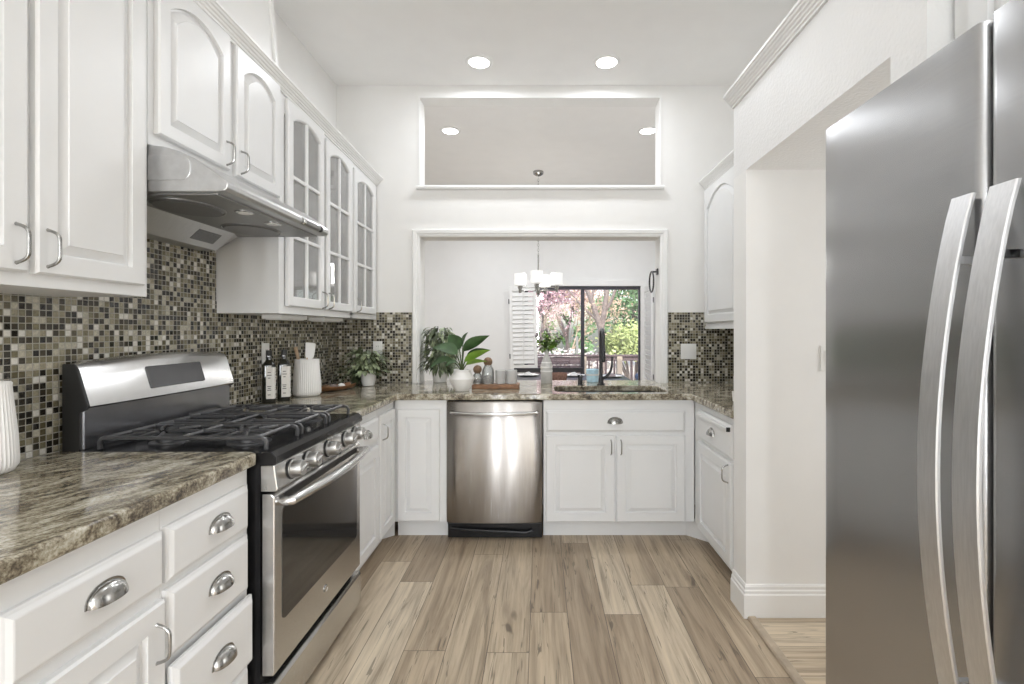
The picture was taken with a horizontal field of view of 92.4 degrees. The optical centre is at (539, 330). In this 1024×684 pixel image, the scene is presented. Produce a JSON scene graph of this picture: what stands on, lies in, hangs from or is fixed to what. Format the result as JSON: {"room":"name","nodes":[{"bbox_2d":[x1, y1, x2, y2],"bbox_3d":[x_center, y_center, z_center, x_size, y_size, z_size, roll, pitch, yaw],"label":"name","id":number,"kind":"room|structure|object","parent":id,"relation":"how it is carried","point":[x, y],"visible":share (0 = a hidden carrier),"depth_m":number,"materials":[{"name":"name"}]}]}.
{"room":"kitchen","nodes":[
{"label":"kitchen","id":0,"kind":"room"},
{"bbox_2d":[218,0,272,59],"bbox_3d":[-1.390,-1.498,1.709,0.290,0.715,1.218,0,0,0],"label":"wall","id":1,"kind":"structure","parent":0,"point":[253,16],"depth_m":2.14,"materials":[{"name":"paint"}]},
{"bbox_2d":[268,0,277,64],"bbox_3d":[-1.243,-1.498,2.261,0.018,0.715,0.138,0,0,0],"label":"trim","id":2,"kind":"structure","parent":1,"relation":"attached to","point":[271,3],"depth_m":2.27,"materials":[{"name":"paint"}]},
{"bbox_2d":[256,10,336,403],"bbox_3d":[-1.595,-0.273,0.200,0.120,3.165,7.000,0,0,0],"label":"wall","id":3,"kind":"structure","parent":0,"point":[294,59],"depth_m":3.21,"materials":[{"name":"paint"}]},
{"bbox_2d":[0,0,146,296],"bbox_3d":[-1.357,-0.643,1.170,0.352,1.073,0.740,0,0,0],"label":"upper cabinet","id":4,"kind":"object","parent":3,"relation":"attached to","point":[73,73],"visible":1,"depth_m":1.28,"materials":[{"name":"paint"}]},
{"bbox_2d":[0,239,336,460],"bbox_3d":[-1.531,-0.040,2.216,0.008,0.860,2.952,0,0,0],"label":"tiled wall","id":5,"kind":"structure","parent":3,"relation":"attached to","point":[39,335],"depth_m":1.91,"materials":[{"name":"tile"}]},
{"bbox_2d":[262,343,268,363],"bbox_3d":[-1.522,0.125,2.720,0.010,0.116,0.070,0,0,0],"label":"wall outlet","id":6,"kind":"object","parent":5,"relation":"attached to","point":[265,346],"visible":0.66,"depth_m":2.70,"materials":[{"name":"white plastic"}]},
{"bbox_2d":[264,347,267,359],"bbox_3d":[-1.520,0.125,2.720,0.004,0.068,0.034,0,0,0],"label":"receptacle","id":7,"kind":"object","parent":6,"relation":"attached to","point":[265,348],"depth_m":2.71,"materials":[{"name":"plastic"}]},
{"bbox_2d":[147,0,279,199],"bbox_3d":[-1.357,-0.885,1.927,0.352,0.590,0.770,0,0,0],"label":"upper cabinet","id":8,"kind":"object","parent":3,"relation":"attached to","point":[208,101],"visible":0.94,"depth_m":1.80,"materials":[{"name":"paint"}]},
{"bbox_2d":[147,145,327,250],"bbox_3d":[-1.252,-0.472,1.913,0.546,0.229,0.743,0,0,0],"label":"range hood","id":9,"kind":"object","parent":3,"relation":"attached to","point":[193,204],"visible":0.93,"depth_m":1.76,"materials":[{"name":"metal"}]},
{"bbox_2d":[234,210,253,214],"bbox_3d":[-1.080,-0.433,1.790,0.063,0.006,0.063,0,0,-9],"label":"hood light","id":10,"kind":"object","parent":9,"relation":"on","point":[239,212],"depth_m":1.78,"materials":[{"name":"white glass"}]},
{"bbox_2d":[264,222,281,225],"bbox_3d":[-1.080,-0.433,1.980,0.063,0.006,0.063,0,0,45],"label":"hood light","id":11,"kind":"object","parent":9,"relation":"on","point":[265,223],"depth_m":1.97,"materials":[{"name":"white glass"}]},
{"bbox_2d":[216,92,375,319],"bbox_3d":[-1.357,-0.611,3.001,0.352,1.054,1.376,0,0,0],"label":"upper cabinet","id":12,"kind":"object","parent":3,"relation":"attached to","point":[333,275],"visible":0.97,"depth_m":2.65,"materials":[{"name":"paint"}]},
{"bbox_2d":[262,314,306,320],"bbox_3d":[-1.360,-0.071,2.620,0.100,0.026,0.280,0,0,0],"label":"light","id":13,"kind":"object","parent":12,"relation":"attached to","point":[264,316],"visible":1,"depth_m":2.51,"materials":[{"name":"white plastic"}]},
{"bbox_2d":[192,0,382,185],"bbox_3d":[-1.209,-1.171,2.237,0.052,0.152,2.915,0,0,0],"label":"trim","id":14,"kind":"structure","parent":12,"relation":"attached to","point":[239,37],"depth_m":2.29,"materials":[{"name":"paint"}]},
{"bbox_2d":[308,317,342,321],"bbox_3d":[-1.360,-0.071,3.120,0.100,0.026,0.280,0,0,0],"label":"light","id":15,"kind":"object","parent":12,"relation":"attached to","point":[312,319],"visible":1,"depth_m":3.00,"materials":[{"name":"white plastic"}]},
{"bbox_2d":[273,0,797,184],"bbox_3d":[-0.250,-1.905,2.550,5.900,0.100,11.700,0,0,0],"label":"ceiling","id":16,"kind":"structure","parent":0,"point":[355,42],"depth_m":3.36,"materials":[{"name":"paint"}]},
{"bbox_2d":[440,127,460,134],"bbox_3d":[-0.830,-1.851,4.540,0.190,0.008,0.190,0,0,0],"label":"recessed light","id":17,"kind":"object","parent":16,"relation":"in","point":[445,130],"visible":1,"depth_m":4.53,"materials":[{"name":"glass"}]},
{"bbox_2d":[465,54,492,69],"bbox_3d":[-0.420,-1.851,3.380,0.190,0.008,0.190,0,0,0],"label":"recessed light","id":18,"kind":"object","parent":16,"relation":"in","point":[476,61],"visible":1,"depth_m":3.37,"materials":[{"name":"glass"}]},
{"bbox_2d":[514,170,562,296],"bbox_3d":[0.007,-1.123,5.689,0.491,1.465,0.470,0,0,-34],"label":"chandelier","id":19,"kind":"object","parent":16,"relation":"hanging from","point":[540,281],"visible":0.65,"depth_m":5.66,"materials":[{"name":"white glass"}]},
{"bbox_2d":[593,54,620,69],"bbox_3d":[0.460,-1.851,3.380,0.190,0.008,0.190,0,0,0],"label":"recessed light","id":20,"kind":"object","parent":16,"relation":"in","point":[608,61],"visible":1,"depth_m":3.37,"materials":[{"name":"glass"}]},
{"bbox_2d":[638,127,654,134],"bbox_3d":[1.000,-1.851,4.540,0.190,0.008,0.190,0,0,0],"label":"recessed light","id":21,"kind":"object","parent":16,"relation":"in","point":[645,130],"visible":0.84,"depth_m":4.54,"materials":[{"name":"paint"}]},
{"bbox_2d":[337,85,733,503],"bbox_3d":[-0.500,-0.273,3.775,5.200,3.165,0.150,0,0,0],"label":"wall","id":22,"kind":"structure","parent":0,"point":[380,122],"depth_m":3.70,"materials":[{"name":"paint"}]},
{"bbox_2d":[337,312,411,382],"bbox_3d":[-1.244,0.125,3.696,0.565,0.530,0.008,0,0,0],"label":"tiled wall","id":23,"kind":"structure","parent":22,"relation":"attached to","point":[394,329],"depth_m":3.69,"materials":[{"name":"tile"}]},
{"bbox_2d":[373,341,381,356],"bbox_3d":[-1.222,0.135,3.687,0.070,0.116,0.010,0,0,0],"label":"wall outlet","id":24,"kind":"object","parent":23,"relation":"attached to","point":[377,345],"visible":0.66,"depth_m":3.69,"materials":[{"name":"white plastic"}]},
{"bbox_2d":[375,344,379,352],"bbox_3d":[-1.222,0.135,3.684,0.034,0.068,0.004,0,0,0],"label":"receptacle","id":25,"kind":"object","parent":24,"relation":"attached to","point":[377,346],"depth_m":3.68,"materials":[{"name":"plastic"}]},
{"bbox_2d":[412,229,667,382],"bbox_3d":[0.000,-0.188,3.688,1.922,1.155,0.024,0,0,0],"label":"trim","id":26,"kind":"structure","parent":22,"relation":"attached to","point":[416,233],"depth_m":3.68,"materials":[{"name":"paint"}]},
{"bbox_2d":[416,185,663,189],"bbox_3d":[0.000,-1.079,3.763,1.860,0.028,0.194,0,0,0],"label":"trim","id":27,"kind":"structure","parent":22,"relation":"attached to","point":[418,187],"depth_m":3.67,"materials":[{"name":"paint"}]},
{"bbox_2d":[418,96,661,184],"bbox_3d":[0.000,-1.433,3.698,1.840,0.681,0.004,0,0,0],"label":"trim","id":28,"kind":"structure","parent":22,"relation":"attached to","point":[419,97],"depth_m":3.70,"materials":[{"name":"paint"}]},
{"bbox_2d":[649,268,657,292],"bbox_3d":[0.877,-0.386,3.765,0.055,0.186,0.153,0,0,0],"label":"towel ring","id":29,"kind":"object","parent":22,"relation":"attached to","point":[656,271],"visible":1,"depth_m":3.76,"materials":[{"name":"black metal"}]},
{"bbox_2d":[668,312,733,382],"bbox_3d":[1.252,0.125,3.696,0.580,0.530,0.008,0,0,0],"label":"tiled wall","id":30,"kind":"structure","parent":22,"relation":"attached to","point":[714,361],"depth_m":3.69,"materials":[{"name":"tile"}]},
{"bbox_2d":[681,344,695,358],"bbox_3d":[1.118,0.154,3.686,0.118,0.116,0.011,0,0,0],"label":"light switch","id":31,"kind":"object","parent":30,"relation":"attached to","point":[688,351],"visible":1,"depth_m":3.69,"materials":[{"name":"white plastic"}]},
{"bbox_2d":[425,241,654,380],"bbox_3d":[-0.500,-0.273,8.250,5.200,3.165,0.100,0,0,0],"label":"wall","id":32,"kind":"structure","parent":0,"point":[467,283],"depth_m":8.20,"materials":[{"name":"paint"}]},
{"bbox_2d":[508,286,537,369],"bbox_3d":[-0.284,-0.039,8.130,0.462,1.410,0.055,-1,0,0],"label":"plantation shutter","id":33,"kind":"object","parent":32,"relation":"attached to","point":[516,326],"visible":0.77,"depth_m":8.13,"materials":[{"name":"paint"}]},
{"bbox_2d":[524,286,639,379],"bbox_3d":[0.710,0.280,8.225,1.940,2.060,0.110,0,0,0],"label":"door","id":34,"kind":"structure","parent":32,"relation":"in","point":[582,288],"depth_m":8.21,"materials":[{"name":"brown metal"}]},
{"bbox_2d":[519,281,645,379],"bbox_3d":[0.710,0.235,8.182,2.120,2.150,0.035,0,0,0],"label":"trim","id":35,"kind":"structure","parent":32,"relation":"attached to","point":[642,284],"depth_m":8.16,"materials":[{"name":"paint"}]},
{"bbox_2d":[644,284,653,379],"bbox_3d":[1.753,0.115,7.848,0.055,1.690,0.632,0,0,2],"label":"plantation shutter","id":36,"kind":"object","parent":32,"relation":"attached to","point":[648,311],"visible":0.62,"depth_m":7.85,"materials":[{"name":"paint"}]},
{"bbox_2d":[305,504,825,683],"bbox_3d":[-0.250,1.339,2.500,5.900,0.063,11.600,0,0,0],"label":"floor","id":37,"kind":"structure","parent":0,"point":[432,609],"depth_m":2.22,"materials":[{"name":"laminate"}]},
{"bbox_2d":[0,511,171,683],"bbox_3d":[-1.193,0.866,0.969,0.663,0.889,0.418,0,0,0],"label":"base cabinet","id":38,"kind":"object","parent":37,"relation":"on","point":[94,613],"visible":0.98,"depth_m":0.98,"materials":[{"name":"paint"}]},
{"bbox_2d":[0,452,255,584],"bbox_3d":[-1.205,0.400,1.144,0.640,0.040,0.808,0,0,0],"label":"countertop","id":39,"kind":"structure","parent":38,"relation":"on","point":[53,505],"depth_m":1.16,"materials":[{"name":"stone"}]},
{"bbox_2d":[0,381,19,473],"bbox_3d":[-1.466,0.258,1.300,0.120,0.244,0.120,0,0,0],"label":"ribbed vase","id":40,"kind":"object","parent":39,"relation":"on","point":[9,433],"visible":1,"depth_m":1.30,"materials":[{"name":"white ceramic"}]},
{"bbox_2d":[159,469,251,683],"bbox_3d":[-1.189,0.866,1.355,0.670,0.889,0.351,0,0,0],"label":"base cabinet","id":41,"kind":"object","parent":37,"relation":"on","point":[208,606],"visible":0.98,"depth_m":1.32,"materials":[{"name":"paint"}]},
{"bbox_2d":[62,352,369,683],"bbox_3d":[-1.136,0.698,1.924,0.758,1.225,0.748,0,0,0],"label":"gas range","id":42,"kind":"object","parent":37,"relation":"on","point":[303,484],"visible":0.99,"depth_m":1.74,"materials":[{"name":"silver metal"}]},
{"bbox_2d":[79,413,361,464],"bbox_3d":[-1.146,0.400,1.924,0.628,0.049,0.748,0,0,0],"label":"cooktop","id":43,"kind":"object","parent":42,"relation":"in","point":[283,447],"depth_m":1.69,"materials":[{"name":"black metal"}]},
{"bbox_2d":[355,410,378,570],"bbox_3d":[-1.196,0.870,2.526,0.656,0.880,0.432,0,0,0],"label":"base cabinet","id":44,"kind":"object","parent":37,"relation":"on","point":[369,465],"visible":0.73,"depth_m":2.57,"materials":[{"name":"paint"}]},
{"bbox_2d":[363,402,394,564],"bbox_3d":[-1.193,0.870,2.944,0.663,0.880,0.400,0,0,0],"label":"base cabinet","id":45,"kind":"object","parent":37,"relation":"on","point":[385,414],"visible":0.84,"depth_m":2.87,"materials":[{"name":"paint"}]},
{"bbox_2d":[395,400,447,534],"bbox_3d":[-0.748,0.870,3.369,0.325,0.880,0.638,0,0,0],"label":"base cabinet","id":46,"kind":"object","parent":37,"relation":"on","point":[420,425],"visible":0.73,"depth_m":3.05,"materials":[{"name":"paint"}]},
{"bbox_2d":[447,400,541,536],"bbox_3d":[-0.283,0.874,3.313,0.594,0.872,0.675,0,0,0],"label":"dishwasher","id":47,"kind":"object","parent":37,"relation":"on","point":[494,447],"visible":1,"depth_m":3.04,"materials":[{"name":"metal"}]},
{"bbox_2d":[514,368,540,373],"bbox_3d":[-0.160,0.910,6.548,0.400,0.800,0.435,0,0,0],"label":"dining chair","id":48,"kind":"object","parent":37,"relation":"on","point":[517,369],"visible":0.06,"depth_m":6.74,"materials":[{"name":"brown wood"}]},
{"bbox_2d":[552,368,582,373],"bbox_3d":[0.380,0.910,6.598,0.440,0.800,0.435,0,0,0],"label":"dining chair","id":49,"kind":"object","parent":37,"relation":"on","point":[580,370],"visible":0.19,"depth_m":6.79,"materials":[{"name":"brown wood"}]},
{"bbox_2d":[517,374,630,379],"bbox_3d":[0.300,0.935,5.750,1.500,0.750,1.240,0,0,0],"label":"dining table","id":50,"kind":"object","parent":37,"relation":"on","point":[537,377],"visible":0.1,"depth_m":5.78,"materials":[{"name":"brown wood"}]},
{"bbox_2d":[552,372,566,379],"bbox_3d":[0.220,0.517,5.550,0.180,0.085,0.180,0,0,0],"label":"basket","id":51,"kind":"object","parent":50,"relation":"on","point":[555,375],"visible":0.81,"depth_m":5.48,"materials":[{"name":"brown wicker"}]},
{"bbox_2d":[543,400,693,534],"bbox_3d":[0.494,0.870,3.352,0.945,0.880,0.672,0,0,0],"label":"base cabinet","id":52,"kind":"object","parent":37,"relation":"on","point":[611,467],"visible":0.99,"depth_m":3.05,"materials":[{"name":"paint"}]},
{"bbox_2d":[686,402,733,570],"bbox_3d":[1.227,0.870,2.770,0.622,0.880,0.750,0,0,0],"label":"base cabinet","id":53,"kind":"object","parent":37,"relation":"on","point":[713,523],"visible":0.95,"depth_m":2.67,"materials":[{"name":"paint"}]},
{"bbox_2d":[242,380,733,418],"bbox_3d":[0.007,0.410,3.091,3.065,0.040,1.579,0,0,0],"label":"countertop","id":54,"kind":"structure","parent":53,"relation":"on","point":[363,400],"depth_m":3.11,"materials":[{"name":"stone"}]},
{"bbox_2d":[262,350,275,403],"bbox_3d":[-1.467,0.247,2.655,0.063,0.285,0.063,0,0,-23],"label":"oil bottle","id":55,"kind":"object","parent":54,"relation":"on","point":[269,366],"visible":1,"depth_m":2.63,"materials":[{"name":"black glass"}]},
{"bbox_2d":[278,350,290,401],"bbox_3d":[-1.427,0.247,2.735,0.063,0.285,0.063,0,0,-23],"label":"oil bottle","id":56,"kind":"object","parent":54,"relation":"on","point":[284,366],"visible":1,"depth_m":2.71,"materials":[{"name":"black glass"}]},
{"bbox_2d":[292,358,321,396],"bbox_3d":[-1.405,0.279,2.955,0.160,0.222,0.160,0,0,0],"label":"utensil crock","id":57,"kind":"object","parent":54,"relation":"on","point":[306,374],"visible":0.98,"depth_m":2.90,"materials":[{"name":"white ceramic"}]},
{"bbox_2d":[293,347,299,358],"bbox_3d":[-1.438,0.231,2.919,0.057,0.278,0.022,0,0,-43],"label":"wooden spoon","id":58,"kind":"object","parent":57,"relation":"in","point":[295,348],"visible":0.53,"depth_m":2.91,"materials":[{"name":"brown wood"}]},
{"bbox_2d":[305,342,315,358],"bbox_3d":[-1.382,0.219,2.949,0.059,0.302,0.013,0,0,-12],"label":"spatula","id":59,"kind":"object","parent":57,"relation":"in","point":[309,347],"visible":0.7,"depth_m":2.94,"materials":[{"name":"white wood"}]},
{"bbox_2d":[321,382,355,391],"bbox_3d":[-1.345,0.368,3.200,0.124,0.043,0.300,0,0,30],"label":"wooden tray","id":60,"kind":"object","parent":54,"relation":"on","point":[347,384],"visible":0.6,"depth_m":3.18,"materials":[{"name":"brown wood"}]},
{"bbox_2d":[332,347,391,386],"bbox_3d":[-1.270,0.258,3.484,0.426,0.290,0.342,0,0,0],"label":"potted plant","id":61,"kind":"object","parent":54,"relation":"on","point":[367,366],"visible":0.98,"depth_m":3.45,"materials":[{"name":"green plant"}]},
{"bbox_2d":[418,326,459,382],"bbox_3d":[-0.768,0.177,3.741,0.362,0.424,0.328,0,0,0],"label":"potted plant","id":62,"kind":"object","parent":54,"relation":"on","point":[439,375],"visible":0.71,"depth_m":3.67,"materials":[{"name":"green plant"}]},
{"bbox_2d":[429,332,489,390],"bbox_3d":[-0.525,0.199,3.204,0.396,0.382,0.180,0,0,-12],"label":"potted plant","id":63,"kind":"object","parent":54,"relation":"on","point":[461,379],"visible":1,"depth_m":3.18,"materials":[{"name":"green plant"}]},
{"bbox_2d":[472,383,519,388],"bbox_3d":[-0.300,0.376,3.362,0.316,0.028,0.155,0,0,0],"label":"serving board","id":64,"kind":"object","parent":54,"relation":"on","point":[474,386],"visible":0.89,"depth_m":3.29,"materials":[{"name":"brown wood"}]},
{"bbox_2d":[473,365,481,383],"bbox_3d":[-0.430,0.298,3.370,0.062,0.127,0.062,0,0,0],"label":"glass jar","id":65,"kind":"object","parent":64,"relation":"on","point":[477,369],"visible":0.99,"depth_m":3.35,"materials":[{"name":"glass"}]},
{"bbox_2d":[482,357,493,383],"bbox_3d":[-0.358,0.271,3.370,0.084,0.181,0.084,0,0,0],"label":"glass jar","id":66,"kind":"object","parent":64,"relation":"on","point":[487,379],"visible":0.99,"depth_m":3.35,"materials":[{"name":"glass"}]},
{"bbox_2d":[495,370,505,383],"bbox_3d":[-0.270,0.315,3.370,0.075,0.093,0.075,0,0,0],"label":"tumbler","id":67,"kind":"object","parent":64,"relation":"on","point":[500,375],"visible":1,"depth_m":3.34,"materials":[{"name":"clear glass"}]},
{"bbox_2d":[506,370,516,383],"bbox_3d":[-0.195,0.315,3.370,0.075,0.093,0.075,0,0,0],"label":"tumbler","id":68,"kind":"object","parent":64,"relation":"on","point":[511,375],"visible":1,"depth_m":3.34,"materials":[{"name":"clear glass"}]},
{"bbox_2d":[540,349,552,382],"bbox_3d":[0.049,0.264,3.680,0.091,0.252,0.091,0,0,0],"label":"bottle vase","id":69,"kind":"object","parent":54,"relation":"on","point":[546,366],"visible":1,"depth_m":3.65,"materials":[{"name":"white ceramic"}]},
{"bbox_2d":[535,328,566,352],"bbox_3d":[0.076,0.084,3.683,0.251,0.213,0.127,0,0,0],"label":"stems","id":70,"kind":"object","parent":69,"relation":"in","point":[554,343],"visible":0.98,"depth_m":3.67,"materials":[{"name":"plant"}]},
{"bbox_2d":[578,375,582,385],"bbox_3d":[0.288,0.351,3.499,0.040,0.078,0.081,0,0,0],"label":"soap dispenser","id":71,"kind":"object","parent":54,"relation":"on","point":[579,376],"visible":1,"depth_m":3.51,"materials":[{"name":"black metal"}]},
{"bbox_2d":[586,369,598,381],"bbox_3d":[0.403,0.341,3.760,0.100,0.097,0.100,0,0,0],"label":"tumbler","id":72,"kind":"object","parent":54,"relation":"on","point":[592,375],"visible":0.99,"depth_m":3.72,"materials":[{"name":"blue glass"}]},
{"bbox_2d":[597,328,612,384],"bbox_3d":[0.446,0.183,3.514,0.106,0.414,0.171,0,0,29],"label":"faucet","id":73,"kind":"object","parent":54,"relation":"on","point":[602,357],"visible":1,"depth_m":3.55,"materials":[{"name":"black metal"}]},
{"bbox_2d":[748,616,805,683],"bbox_3d":[0.965,1.304,1.790,0.040,0.012,0.960,0,0,0],"label":"trim","id":74,"kind":"structure","parent":37,"relation":"on","point":[782,659],"depth_m":1.98,"materials":[{"name":"brown wood"}]},
{"bbox_2d":[826,0,1023,683],"bbox_3d":[1.090,0.402,0.713,0.980,1.796,0.931,0,0,0],"label":"refrigerator","id":75,"kind":"object","parent":37,"relation":"on","point":[925,177],"visible":1,"depth_m":0.84,"materials":[{"name":"metal"}]},
{"bbox_2d":[734,170,825,583],"bbox_3d":[1.772,0.285,2.318,1.655,2.050,0.143,0,0,0],"label":"wall","id":76,"kind":"structure","parent":0,"point":[780,215],"depth_m":2.25,"materials":[{"name":"paint"}]},
{"bbox_2d":[730,569,825,618],"bbox_3d":[1.464,1.235,2.311,1.071,0.150,0.159,0,0,0],"label":"baseboard","id":77,"kind":"structure","parent":76,"relation":"attached to","point":[757,600],"depth_m":2.23,"materials":[{"name":"paint"}]},
{"bbox_2d":[820,346,825,370],"bbox_3d":[1.318,0.125,2.241,0.070,0.116,0.011,0,0,0],"label":"light switch","id":78,"kind":"object","parent":76,"relation":"attached to","point":[822,348],"visible":0.41,"depth_m":2.24,"materials":[{"name":"white plastic"}]},
{"bbox_2d":[734,0,954,178],"bbox_3d":[1.772,-0.938,1.794,1.655,0.395,1.193,0,0,0],"label":"wall header","id":79,"kind":"structure","parent":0,"point":[840,60],"depth_m":1.66,"materials":[{"name":"white paint"}]},
{"bbox_2d":[723,0,827,108],"bbox_3d":[0.919,-1.114,1.646,0.052,0.060,1.492,0,0,0],"label":"trim","id":80,"kind":"structure","parent":79,"relation":"attached to","point":[802,12],"depth_m":1.92,"materials":[{"name":"paint"}]},
{"bbox_2d":[891,28,954,83],"bbox_3d":[1.347,0.285,1.259,0.805,2.050,0.124,0,0,0],"label":"wall","id":81,"kind":"structure","parent":79,"relation":"attached to","point":[929,41],"depth_m":1.22,"materials":[{"name":"white paint"}]},
{"bbox_3d":[1.600,-0.272,3.045,0.100,3.165,1.310,0,0,0],"label":"wall","id":82,"kind":"structure","parent":0,"visible":0},
{"bbox_2d":[704,166,733,328],"bbox_3d":[1.389,-0.547,3.045,0.319,1.065,1.290,0,0,0],"label":"upper cabinet","id":83,"kind":"object","parent":82,"relation":"attached to","point":[719,196],"visible":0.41,"depth_m":3.38,"materials":[{"name":"paint"}]},
{"bbox_2d":[699,149,733,189],"bbox_3d":[1.223,-1.095,3.047,0.052,0.060,1.295,0,0,0],"label":"trim","id":84,"kind":"structure","parent":83,"relation":"attached to","point":[725,164],"depth_m":3.34,"materials":[{"name":"paint"}]},
{"label":"outside","id":85,"kind":"structure","parent":0,"visible":0},
{"bbox_3d":[1.000,1.495,9.800,14.000,0.130,3.000,0,0,0],"label":"deck","id":86,"kind":"object","parent":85,"visible":0},
{"bbox_2d":[528,354,637,379],"bbox_3d":[1.000,0.980,11.010,14.000,0.900,0.140,0,0,0],"label":"deck railing","id":87,"kind":"object","parent":86,"relation":"on","point":[558,360],"visible":0.1,"depth_m":10.98,"materials":[{"name":"brown wood"}]},
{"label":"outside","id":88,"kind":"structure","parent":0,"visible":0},
{"bbox_2d":[587,361,634,379],"bbox_3d":[1.000,2.110,26.000,30.000,0.200,28.000,0,0,0],"label":"ground","id":89,"kind":"structure","parent":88,"point":[609,363],"depth_m":27.74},
{"bbox_2d":[528,290,603,352],"bbox_3d":[0.272,-0.924,17.753,4.651,6.080,5.664,0,0,-35],"label":"blossom tree","id":90,"kind":"object","parent":89,"relation":"on","point":[560,323],"visible":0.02,"depth_m":17.89,"materials":[{"name":"pink plant"}]},
{"bbox_2d":[528,290,618,353],"bbox_3d":[0.473,-0.508,14.454,3.802,5.259,3.706,0,0,15],"label":"blossom tree","id":91,"kind":"object","parent":89,"relation":"on","point":[548,302],"visible":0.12,"depth_m":14.36,"materials":[{"name":"pink plant"}]},
{"bbox_2d":[537,347,615,372],"bbox_3d":[0.447,1.230,12.808,3.398,1.792,1.270,0,0,0],"label":"bush","id":92,"kind":"object","parent":89,"relation":"on","point":[593,366],"visible":0.11,"depth_m":12.75,"materials":[{"name":"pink plant"}]},
{"bbox_2d":[528,291,637,362],"bbox_3d":[1.617,-0.229,27.920,19.528,4.727,3.090,0,0,0],"label":"hedge","id":93,"kind":"object","parent":89,"relation":"on","point":[589,344],"visible":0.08,"depth_m":28.09,"materials":[{"name":"green plant"}]},
{"bbox_2d":[568,290,616,373],"bbox_3d":[1.417,-0.195,12.619,1.425,4.610,0.238,0,0,0],"label":"forked tree","id":94,"kind":"object","parent":89,"relation":"on","point":[600,322],"visible":0.45,"depth_m":12.57,"materials":[{"name":"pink plant"}]},
{"bbox_2d":[553,290,635,352],"bbox_3d":[1.573,0.157,13.752,2.435,3.912,2.985,0,0,0],"label":"bare tree","id":95,"kind":"object","parent":89,"relation":"on","point":[586,300],"visible":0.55,"depth_m":13.23,"materials":[{"name":"plant"}]},
{"bbox_2d":[595,318,637,379],"bbox_3d":[2.577,0.884,13.194,2.219,2.468,1.583,0,0,0],"label":"bush","id":96,"kind":"object","parent":89,"relation":"on","point":[617,343],"visible":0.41,"depth_m":12.94,"materials":[{"name":"green plant"}]},
{"bbox_2d":[607,290,637,371],"bbox_3d":[3.166,-0.546,14.955,2.580,5.327,2.190,0,0,0],"label":"bush","id":97,"kind":"object","parent":89,"relation":"on","point":[628,300],"visible":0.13,"depth_m":14.74,"materials":[{"name":"green plant"}]},
{"bbox_3d":[1.700,-0.272,-1.051,0.100,3.165,4.497,0,0,0],"label":"wall","id":98,"kind":"structure","parent":0,"visible":0},
{"bbox_2d":[955,0,1009,38],"bbox_3d":[1.306,-0.920,0.700,0.640,0.780,0.980,0,0,0],"label":"upper cabinet","id":99,"kind":"object","parent":98,"relation":"attached to","point":[968,13],"visible":0.02,"depth_m":1.12,"materials":[{"name":"paint"}]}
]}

